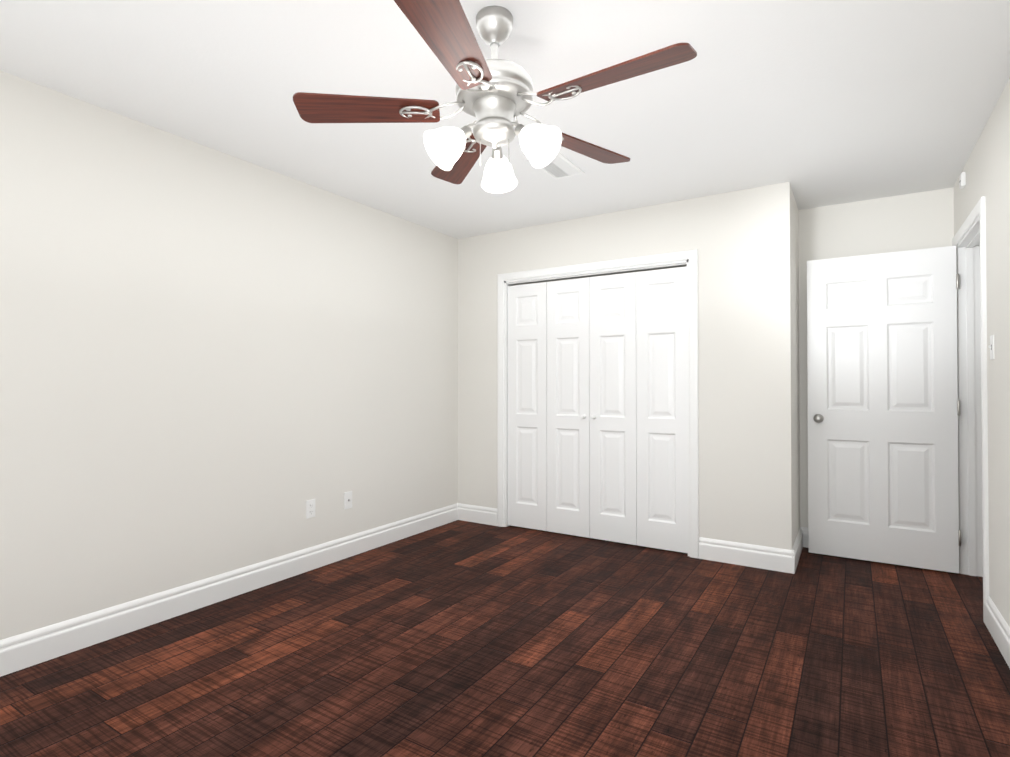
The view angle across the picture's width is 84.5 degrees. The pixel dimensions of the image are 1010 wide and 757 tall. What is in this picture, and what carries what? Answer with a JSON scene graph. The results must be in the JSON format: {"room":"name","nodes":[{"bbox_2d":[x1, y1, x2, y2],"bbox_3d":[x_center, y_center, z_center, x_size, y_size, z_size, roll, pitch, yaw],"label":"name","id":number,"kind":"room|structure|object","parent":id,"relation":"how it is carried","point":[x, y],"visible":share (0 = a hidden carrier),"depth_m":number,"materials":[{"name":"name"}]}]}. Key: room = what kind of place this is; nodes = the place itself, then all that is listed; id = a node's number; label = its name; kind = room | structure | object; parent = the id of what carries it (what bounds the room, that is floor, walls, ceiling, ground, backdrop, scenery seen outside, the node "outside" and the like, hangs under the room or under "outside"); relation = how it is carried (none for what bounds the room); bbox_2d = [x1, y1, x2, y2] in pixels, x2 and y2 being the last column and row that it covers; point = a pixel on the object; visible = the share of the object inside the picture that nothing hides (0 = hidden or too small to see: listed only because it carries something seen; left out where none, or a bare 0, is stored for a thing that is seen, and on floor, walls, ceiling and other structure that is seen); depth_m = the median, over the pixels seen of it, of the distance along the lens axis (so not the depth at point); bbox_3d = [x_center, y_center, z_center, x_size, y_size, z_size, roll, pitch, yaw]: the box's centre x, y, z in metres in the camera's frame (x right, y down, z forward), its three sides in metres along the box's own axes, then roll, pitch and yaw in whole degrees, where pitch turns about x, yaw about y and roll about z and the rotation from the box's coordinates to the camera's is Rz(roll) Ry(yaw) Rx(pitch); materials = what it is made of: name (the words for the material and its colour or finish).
{"room":"empty bedroom","nodes":[
{"label":"empty bedroom","id":0,"kind":"room"},
{"bbox_2d":[0,70,457,639],"bbox_3d":[-1.506,-0.016,3.229,0.120,2.452,5.520,0,-1,32],"label":"wall","id":1,"kind":"structure","parent":0,"point":[214,362],"depth_m":2.89,"materials":[{"name":"paint"}]},
{"bbox_2d":[0,503,457,676],"bbox_3d":[-1.627,1.136,2.894,0.017,0.141,4.605,0,-1,32],"label":"baseboard","id":2,"kind":"structure","parent":1,"relation":"attached to","point":[32,648],"depth_m":2.87,"materials":[{"name":"white wood"}]},
{"bbox_2d":[306,499,314,518],"bbox_3d":[-1.234,0.829,3.534,0.008,0.115,0.070,0,-1,32],"label":"duplex electrical outlet","id":3,"kind":"object","parent":1,"relation":"attached to","point":[310,508],"visible":1,"depth_m":3.53,"materials":[{"name":"white plastic"}]},
{"bbox_2d":[344,491,351,509],"bbox_3d":[-1.066,0.831,3.795,0.016,0.115,0.070,0,-1,32],"label":"outlet","id":4,"kind":"object","parent":1,"relation":"attached to","point":[347,500],"visible":1,"depth_m":3.79,"materials":[{"name":"white plastic"}]},
{"bbox_2d":[0,520,1009,756],"bbox_3d":[0.702,1.245,1.834,5.330,0.100,5.520,0,-1,32],"label":"floor","id":5,"kind":"structure","parent":0,"point":[458,638],"depth_m":2.32,"materials":[{"name":"brown wood"}]},
{"bbox_2d":[0,0,1009,238],"bbox_3d":[0.702,-1.307,1.862,5.330,0.100,5.520,0,-1,32],"label":"ceiling","id":6,"kind":"structure","parent":0,"point":[818,103],"depth_m":2.39,"materials":[{"name":"paint"}]},
{"bbox_2d":[293,0,696,192],"bbox_3d":[0.002,-0.977,1.903,1.256,0.559,1.310,0,-1,32],"label":"fan","id":7,"kind":"object","parent":6,"relation":"hanging from","point":[494,95],"visible":1,"depth_m":1.86,"materials":[{"name":"brown wood"}]},
{"bbox_2d":[526,152,584,179],"bbox_3d":[0.300,-1.238,3.245,0.200,0.010,0.360,0,-1,32],"label":"ceiling vent","id":8,"kind":"object","parent":6,"relation":"in","point":[565,164],"visible":0.67,"depth_m":3.27,"materials":[{"name":"white metal"}]},
{"bbox_2d":[458,185,770,546],"bbox_3d":[0.670,-0.004,4.256,2.480,2.452,0.120,0,-1,32],"label":"wall","id":9,"kind":"structure","parent":0,"point":[726,235],"depth_m":3.76,"materials":[{"name":"paint"}]},
{"bbox_2d":[458,503,496,525],"bbox_3d":[-0.240,1.156,4.733,0.418,0.141,0.017,0,-1,32],"label":"baseboard","id":10,"kind":"structure","parent":9,"relation":"attached to","point":[478,514],"depth_m":4.72,"materials":[{"name":"white wood"}]},
{"bbox_2d":[508,277,589,537],"bbox_3d":[0.329,0.221,4.418,0.730,1.981,0.067,0,-1,32],"label":"bifold door","id":11,"kind":"structure","parent":9,"relation":"in","point":[548,417],"depth_m":4.41,"materials":[{"name":"white wood"}]},
{"bbox_2d":[497,249,698,557],"bbox_3d":[0.661,0.204,4.258,1.500,2.035,0.122,0,-1,32],"label":"door frame","id":12,"kind":"structure","parent":9,"relation":"attached to","point":[604,272],"depth_m":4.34,"materials":[{"name":"white wood"}]},
{"bbox_2d":[589,267,687,552],"bbox_3d":[0.950,0.216,4.030,0.730,1.981,0.067,0,-1,32],"label":"bifold door","id":13,"kind":"structure","parent":9,"relation":"in","point":[638,394],"depth_m":4.02,"materials":[{"name":"white wood"}]},
{"bbox_2d":[699,537,794,573],"bbox_3d":[1.557,1.144,3.608,0.574,0.141,0.017,0,-1,32],"label":"baseboard","id":14,"kind":"structure","parent":9,"relation":"attached to","point":[761,557],"depth_m":3.59,"materials":[{"name":"white wood"}]},
{"bbox_2d":[513,187,953,527],"bbox_3d":[1.508,-0.002,4.529,3.610,2.452,0.120,0,-1,32],"label":"wall","id":15,"kind":"structure","parent":0,"point":[916,221],"depth_m":3.87,"materials":[{"name":"paint"}]},
{"bbox_2d":[801,527,808,547],"bbox_3d":[2.522,1.146,3.800,0.890,0.141,0.017,0,-1,32],"label":"baseboard","id":16,"kind":"structure","parent":15,"relation":"attached to","point":[805,537],"depth_m":4.01,"materials":[{"name":"white wood"}]},
{"bbox_2d":[769,182,799,549],"bbox_3d":[1.920,-0.009,3.802,0.120,2.452,0.675,0,-1,32],"label":"wall","id":17,"kind":"structure","parent":0,"point":[784,369],"depth_m":3.53,"materials":[{"name":"paint"}]},
{"bbox_2d":[791,527,802,573],"bbox_3d":[1.973,1.145,3.746,0.017,0.141,0.691,0,-1,32],"label":"baseboard return","id":18,"kind":"object","parent":17,"relation":"attached to","point":[798,545],"visible":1,"depth_m":3.70,"materials":[{"name":"white wood"}]},
{"bbox_2d":[954,78,1009,626],"bbox_3d":[1.586,-0.036,1.365,0.120,2.452,5.400,0,-1,32],"label":"wall","id":19,"kind":"structure","parent":0,"point":[986,168],"depth_m":2.54,"materials":[{"name":"paint"}]},
{"bbox_2d":[807,246,960,572],"bbox_3d":[2.464,0.190,3.660,0.827,2.025,0.170,0,-1,32],"label":"entry door","id":20,"kind":"structure","parent":19,"relation":"in","point":[883,407],"depth_m":3.63,"materials":[{"name":"white wood"}]},
{"bbox_2d":[959,172,965,188],"bbox_3d":[2.668,-1.155,3.240,0.022,0.080,0.065,0,-1,32],"label":"detector","id":21,"kind":"object","parent":19,"relation":"attached to","point":[962,180],"visible":1,"depth_m":3.21,"materials":[{"name":"white plastic"}]},
{"bbox_2d":[952,196,988,622],"bbox_3d":[2.664,0.156,3.101,0.141,2.105,0.940,0,-1,32],"label":"door frame","id":22,"kind":"structure","parent":19,"relation":"attached to","point":[969,398],"depth_m":3.42,"materials":[{"name":"white wood"}]},
{"bbox_2d":[988,335,994,359],"bbox_3d":[2.292,-0.146,2.624,0.018,0.115,0.070,0,-1,32],"label":"switch plate","id":23,"kind":"object","parent":19,"relation":"attached to","point":[991,346],"visible":1,"depth_m":2.62,"materials":[{"name":"white plastic"}]},
{"bbox_2d":[985,596,1009,667],"bbox_3d":[1.229,1.114,0.911,0.017,0.141,4.273,0,-1,32],"label":"baseboard","id":24,"kind":"structure","parent":19,"relation":"attached to","point":[997,626],"depth_m":2.49,"materials":[{"name":"white wood"}]}
]}

